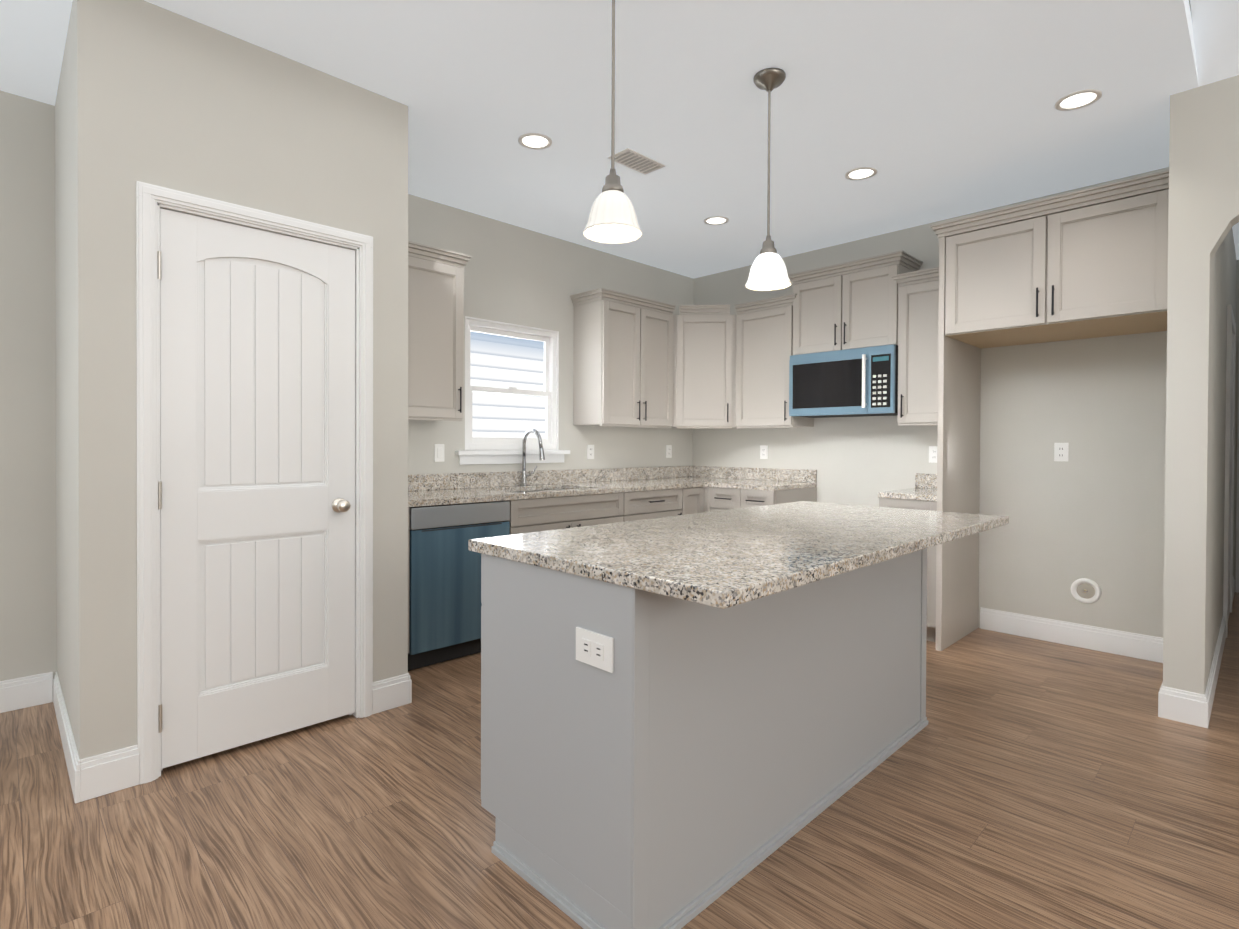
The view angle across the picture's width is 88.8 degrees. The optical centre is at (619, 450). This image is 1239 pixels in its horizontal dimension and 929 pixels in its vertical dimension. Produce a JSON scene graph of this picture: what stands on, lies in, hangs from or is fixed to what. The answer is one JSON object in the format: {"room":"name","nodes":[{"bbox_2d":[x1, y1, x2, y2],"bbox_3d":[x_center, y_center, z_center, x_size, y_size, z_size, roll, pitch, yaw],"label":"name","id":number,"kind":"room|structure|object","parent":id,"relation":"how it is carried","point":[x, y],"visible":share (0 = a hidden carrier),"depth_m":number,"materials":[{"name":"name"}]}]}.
{"room":"kitchen","nodes":[
{"label":"kitchen","id":0,"kind":"room"},
{"bbox_2d":[55,0,118,759],"bbox_3d":[-2.203,-0.211,2.603,0.120,2.780,1.215,0,1,-45],"label":"wall","id":1,"kind":"structure","parent":0,"point":[87,361],"depth_m":2.18,"materials":[{"name":"paint"}]},
{"bbox_2d":[115,0,407,748],"bbox_3d":[-1.398,-0.208,2.619,1.050,2.780,0.110,0,1,-45],"label":"wall","id":2,"kind":"structure","parent":0,"point":[147,92],"depth_m":2.52,"materials":[{"name":"paint"}]},
{"bbox_2d":[136,181,372,783],"bbox_3d":[-1.440,0.116,2.568,0.845,2.134,0.130,0,1,-45],"label":"door frame","id":3,"kind":"structure","parent":2,"relation":"attached to","point":[151,200],"depth_m":2.28,"materials":[{"name":"white wood"}]},
{"bbox_2d":[157,208,354,768],"bbox_3d":[-1.410,0.141,2.530,0.713,2.040,0.101,0,1,-45],"label":"pantry door","id":4,"kind":"structure","parent":2,"relation":"in","point":[256,495],"depth_m":2.51,"materials":[{"name":"white wood"}]},
{"bbox_2d":[0,577,1234,803],"bbox_3d":[1.184,1.138,0.989,11.720,0.140,8.190,0,1,-45],"label":"baseboard","id":5,"kind":"structure","parent":2,"relation":"attached to","point":[100,775],"depth_m":2.88,"materials":[{"name":"white wood"}]},
{"bbox_2d":[0,90,693,680],"bbox_3d":[-2.584,-0.216,2.962,9.120,2.780,0.310,0,1,-45],"label":"wall","id":6,"kind":"structure","parent":0,"point":[520,276],"depth_m":2.95,"materials":[{"name":"paint"}]},
{"bbox_2d":[434,444,443,461],"bbox_3d":[-1.175,0.015,4.125,0.072,0.115,0.009,0,1,-45],"label":"outlet","id":7,"kind":"object","parent":6,"relation":"attached to","point":[438,452],"visible":1,"depth_m":4.12,"materials":[{"name":"white plastic"}]},
{"bbox_2d":[408,241,471,420],"bbox_3d":[-1.293,-0.686,3.740,0.741,1.012,0.376,0,1,-45],"label":"upper cabinet","id":8,"kind":"object","parent":6,"relation":"attached to","point":[435,334],"visible":0.52,"depth_m":3.74,"materials":[{"name":"paint"}]},
{"bbox_2d":[455,316,569,464],"bbox_3d":[-0.769,-0.407,4.560,0.960,1.000,0.150,0,1,-45],"label":"window","id":9,"kind":"structure","parent":6,"relation":"in","point":[482,450],"depth_m":4.57,"materials":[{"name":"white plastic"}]},
{"bbox_2d":[587,445,593,458],"bbox_3d":[-0.230,0.011,5.054,0.072,0.115,0.009,0,1,-45],"label":"electrical outlet","id":10,"kind":"object","parent":6,"relation":"attached to","point":[590,451],"visible":1,"depth_m":5.05,"materials":[{"name":"white plastic"}]},
{"bbox_2d":[570,288,675,427],"bbox_3d":[0.043,-0.692,5.053,0.833,1.012,0.376,0,1,-45],"label":"upper cabinet","id":11,"kind":"object","parent":6,"relation":"attached to","point":[623,360],"visible":1,"depth_m":4.87,"materials":[{"name":"paint"}]},
{"bbox_2d":[666,445,671,457],"bbox_3d":[0.448,0.008,5.720,0.072,0.115,0.009,0,1,-45],"label":"electrical outlet","id":12,"kind":"object","parent":6,"relation":"attached to","point":[668,451],"visible":1,"depth_m":5.72,"materials":[{"name":"white plastic"}]},
{"bbox_2d":[0,593,1238,928],"bbox_3d":[1.134,1.258,1.040,11.960,0.100,8.570,0,1,-45],"label":"floor","id":13,"kind":"structure","parent":0,"point":[1024,783],"depth_m":2.01,"materials":[{"name":"brown wood"}]},
{"bbox_2d":[408,501,509,670],"bbox_3d":[-1.090,0.735,3.766,0.622,0.877,0.616,0,1,-45],"label":"dishwasher","id":14,"kind":"object","parent":13,"relation":"on","point":[445,604],"visible":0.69,"depth_m":3.48,"materials":[{"name":"blue metal"}]},
{"bbox_2d":[408,487,703,652],"bbox_3d":[-0.486,0.732,4.351,2.665,0.879,0.663,0,1,-45],"label":"base cabinet","id":15,"kind":"object","parent":13,"relation":"on","point":[539,514],"visible":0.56,"depth_m":4.27,"materials":[{"name":"paint"}]},
{"bbox_2d":[408,466,703,506],"bbox_3d":[-0.257,0.220,4.572,3.303,0.140,0.660,0,1,-45],"label":"countertop","id":16,"kind":"structure","parent":15,"relation":"on","point":[443,489],"depth_m":4.47,"materials":[{"name":"stone"}]},
{"bbox_2d":[520,429,544,485],"bbox_3d":[-0.584,0.050,4.479,0.131,0.408,0.259,0,1,-45],"label":"faucet","id":17,"kind":"object","parent":16,"relation":"on","point":[541,457],"visible":1,"depth_m":4.51,"materials":[{"name":"silver metal"}]},
{"bbox_2d":[481,548,927,928],"bbox_3d":[0.440,0.753,2.359,1.847,0.879,0.713,0,1,-45],"label":"kitchen island","id":18,"kind":"object","parent":13,"relation":"on","point":[684,763],"visible":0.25,"depth_m":1.74,"materials":[{"name":"paint"}]},
{"bbox_2d":[576,627,613,672],"bbox_3d":[-0.064,0.492,1.565,0.011,0.083,0.132,0,1,-45],"label":"outlet","id":19,"kind":"object","parent":18,"relation":"attached to","point":[594,649],"visible":1,"depth_m":1.55,"materials":[{"name":"white plastic"}]},
{"bbox_2d":[468,501,1008,608],"bbox_3d":[0.598,0.296,2.341,2.045,0.035,0.975,0,1,-45],"label":"island countertop","id":20,"kind":"structure","parent":18,"relation":"on","point":[722,559],"depth_m":1.89,"materials":[{"name":"stone"}]},
{"bbox_2d":[703,487,714,511],"bbox_3d":[0.722,0.727,5.485,0.630,0.880,0.740,0,1,-45],"label":"base cabinet","id":21,"kind":"object","parent":13,"relation":"on","point":[709,492],"depth_m":5.04,"materials":[{"name":"paint"}]},
{"bbox_2d":[715,487,816,510],"bbox_3d":[1.140,0.732,5.060,0.630,0.880,0.609,0,1,-45],"label":"base cabinet","id":22,"kind":"object","parent":13,"relation":"on","point":[717,499],"depth_m":4.83,"materials":[{"name":"paint"}]},
{"bbox_2d":[704,466,816,490],"bbox_3d":[1.130,0.222,5.044,0.663,0.140,0.610,0,1,-45],"label":"countertop","id":23,"kind":"structure","parent":22,"relation":"on","point":[767,479],"depth_m":5.22,"materials":[{"name":"stone"}]},
{"bbox_2d":[879,498,936,641],"bbox_3d":[2.009,0.744,4.152,0.663,0.879,0.370,0,1,-45],"label":"base cabinet","id":24,"kind":"object","parent":13,"relation":"on","point":[931,560],"visible":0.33,"depth_m":3.86,"materials":[{"name":"paint"}]},
{"bbox_2d":[878,473,936,500],"bbox_3d":[2.019,0.234,4.159,0.636,0.140,0.372,0,1,-45],"label":"countertop","id":25,"kind":"structure","parent":24,"relation":"on","point":[925,489],"depth_m":4.14,"materials":[{"name":"stone"}]},
{"bbox_2d":[930,170,1168,650],"bbox_3d":[2.474,-0.070,3.623,0.736,2.520,1.085,0,1,-45],"label":"surround","id":26,"kind":"object","parent":13,"relation":"on","point":[1092,262],"visible":0.9,"depth_m":3.49,"materials":[{"name":"paint"}]},
{"bbox_2d":[0,0,1238,278],"bbox_3d":[1.149,-2.251,1.009,11.960,1.357,8.570,0,1,-45],"label":"ceiling","id":27,"kind":"structure","parent":0,"point":[934,110],"depth_m":2.82,"materials":[{"name":"paint"}]},
{"bbox_2d":[518,133,551,149],"bbox_3d":[-0.436,-1.596,3.267,0.176,0.006,0.176,0,1,-45],"label":"recessed light","id":28,"kind":"object","parent":27,"relation":"in","point":[536,141],"visible":1,"depth_m":3.27,"materials":[{"name":"white"}]},
{"bbox_2d":[583,0,642,243],"bbox_3d":[-0.020,-1.143,2.047,0.194,0.884,0.197,0,1,-45],"label":"pendant light","id":29,"kind":"object","parent":27,"relation":"hanging from","point":[612,218],"visible":1,"depth_m":2.03,"materials":[{"name":"white glass"}]},
{"bbox_2d":[607,148,665,174],"bbox_3d":[0.097,-1.594,3.496,0.300,0.008,0.160,0,1,-45],"label":"ceiling vent","id":30,"kind":"object","parent":27,"relation":"in","point":[636,161],"visible":0.98,"depth_m":3.48,"materials":[{"name":"white metal"}]},
{"bbox_2d":[703,216,728,224],"bbox_3d":[0.674,-1.601,4.406,0.176,0.006,0.176,0,1,-45],"label":"recessed light","id":31,"kind":"object","parent":27,"relation":"in","point":[716,220],"visible":1,"depth_m":4.41,"materials":[{"name":"white"}]},
{"bbox_2d":[745,68,790,290],"bbox_3d":[0.636,-1.146,2.692,0.194,0.884,0.197,0,1,-45],"label":"pendant light","id":32,"kind":"object","parent":27,"relation":"hanging from","point":[768,271],"visible":1,"depth_m":2.67,"materials":[{"name":"white glass"}]},
{"bbox_2d":[845,167,876,179],"bbox_3d":[1.388,-1.591,3.637,0.176,0.006,0.176,0,1,-45],"label":"recessed light","id":33,"kind":"object","parent":27,"relation":"in","point":[860,173],"visible":1,"depth_m":3.63,"materials":[{"name":"white"}]},
{"bbox_2d":[1054,89,1101,110],"bbox_3d":[2.071,-1.581,2.856,0.176,0.006,0.176,0,1,-45],"label":"recessed light","id":34,"kind":"object","parent":27,"relation":"in","point":[1078,99],"visible":1,"depth_m":2.85,"materials":[{"name":"white"}]},
{"bbox_2d":[693,167,1221,643],"bbox_3d":[1.997,-0.211,4.721,0.120,2.780,3.602,0,1,-45],"label":"wall","id":35,"kind":"structure","parent":0,"point":[1093,507],"depth_m":3.97,"materials":[{"name":"paint"}]},
{"bbox_2d":[647,305,736,428],"bbox_3d":[0.703,-0.693,5.463,0.678,1.012,0.718,0,1,-45],"label":"upper cabinet","id":36,"kind":"object","parent":35,"relation":"attached to","point":[704,366],"visible":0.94,"depth_m":5.23,"materials":[{"name":"paint"}]},
{"bbox_2d":[760,445,767,458],"bbox_3d":[1.234,0.014,5.406,0.009,0.115,0.072,0,1,-45],"label":"electrical outlet","id":37,"kind":"object","parent":35,"relation":"attached to","point":[763,451],"visible":1,"depth_m":5.40,"materials":[{"name":"white plastic"}]},
{"bbox_2d":[735,294,813,427],"bbox_3d":[1.259,-0.687,5.113,0.376,1.012,0.555,0,1,-45],"label":"upper cabinet","id":38,"kind":"object","parent":35,"relation":"attached to","point":[764,340],"visible":0.85,"depth_m":5.02,"materials":[{"name":"paint"}]},
{"bbox_2d":[788,250,922,354],"bbox_3d":[1.708,-1.031,4.655,0.376,0.622,0.866,0,1,-45],"label":"upper cabinet","id":39,"kind":"object","parent":35,"relation":"attached to","point":[854,304],"visible":0.96,"depth_m":4.51,"materials":[{"name":"paint"}]},
{"bbox_2d":[789,344,897,417],"bbox_3d":[1.682,-0.487,4.637,0.439,0.460,0.784,0,1,-45],"label":"microwave","id":40,"kind":"object","parent":39,"relation":"attached to","point":[859,382],"visible":0.96,"depth_m":4.49,"materials":[{"name":"blue painted metal"},{"name":"black glass"},{"name":"white plastic"}]},
{"bbox_2d":[891,267,938,424],"bbox_3d":[2.102,-0.676,4.255,0.376,1.012,0.410,0,1,-45],"label":"upper cabinet","id":41,"kind":"object","parent":35,"relation":"attached to","point":[918,347],"visible":0.58,"depth_m":4.18,"materials":[{"name":"paint"}]},
{"bbox_2d":[929,446,936,462],"bbox_3d":[2.201,0.027,4.422,0.009,0.115,0.072,0,1,-45],"label":"electrical outlet","id":42,"kind":"object","parent":35,"relation":"attached to","point":[932,454],"visible":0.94,"depth_m":4.42,"materials":[{"name":"white plastic"}]},
{"bbox_2d":[1054,443,1068,460],"bbox_3d":[2.720,0.009,3.894,0.009,0.115,0.072,0,1,-45],"label":"outlet","id":43,"kind":"object","parent":35,"relation":"attached to","point":[1060,451],"visible":1,"depth_m":3.89,"materials":[{"name":"white plastic"}]},
{"bbox_2d":[1071,578,1100,603],"bbox_3d":[2.802,0.845,3.803,0.025,0.150,0.150,0,1,-45],"label":"water line box","id":44,"kind":"object","parent":35,"relation":"attached to","point":[1085,590],"visible":1,"depth_m":3.81,"materials":[{"name":"white plastic"}]},
{"bbox_2d":[1163,83,1236,694],"bbox_3d":[3.801,-0.208,4.066,3.665,2.800,0.137,0,1,-45],"label":"wall","id":45,"kind":"structure","parent":0,"point":[1191,463],"depth_m":2.79,"materials":[{"name":"paint"}]},
{"bbox_2d":[1223,304,1235,637],"bbox_3d":[4.206,0.131,4.358,0.960,2.120,0.020,0,1,-45],"label":"door frame","id":46,"kind":"structure","parent":45,"relation":"attached to","point":[1229,466],"depth_m":4.04,"materials":[{"name":"white wood"}]},
{"bbox_2d":[1235,350,1238,592],"bbox_3d":[5.497,0.132,4.942,0.020,2.120,0.960,0,1,-45],"label":"door","id":47,"kind":"structure","parent":45,"relation":"attached to","point":[1237,505],"depth_m":5.28,"materials":[{"name":"white"}]},
{"bbox_2d":[1210,75,1238,579],"bbox_3d":[4.127,-0.181,1.207,0.120,2.800,4.398,0,1,-45],"label":"wall","id":48,"kind":"structure","parent":0,"point":[1224,211],"depth_m":2.67,"materials":[{"name":"paint"}]},
{"label":"outside","id":49,"kind":"structure","parent":0,"visible":0},
{"bbox_2d":[470,331,545,437],"bbox_3d":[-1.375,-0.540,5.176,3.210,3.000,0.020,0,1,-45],"label":"window pane","id":50,"kind":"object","parent":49,"point":[497,361],"depth_m":5.54,"materials":[{"name":"clear glass"}]}
]}

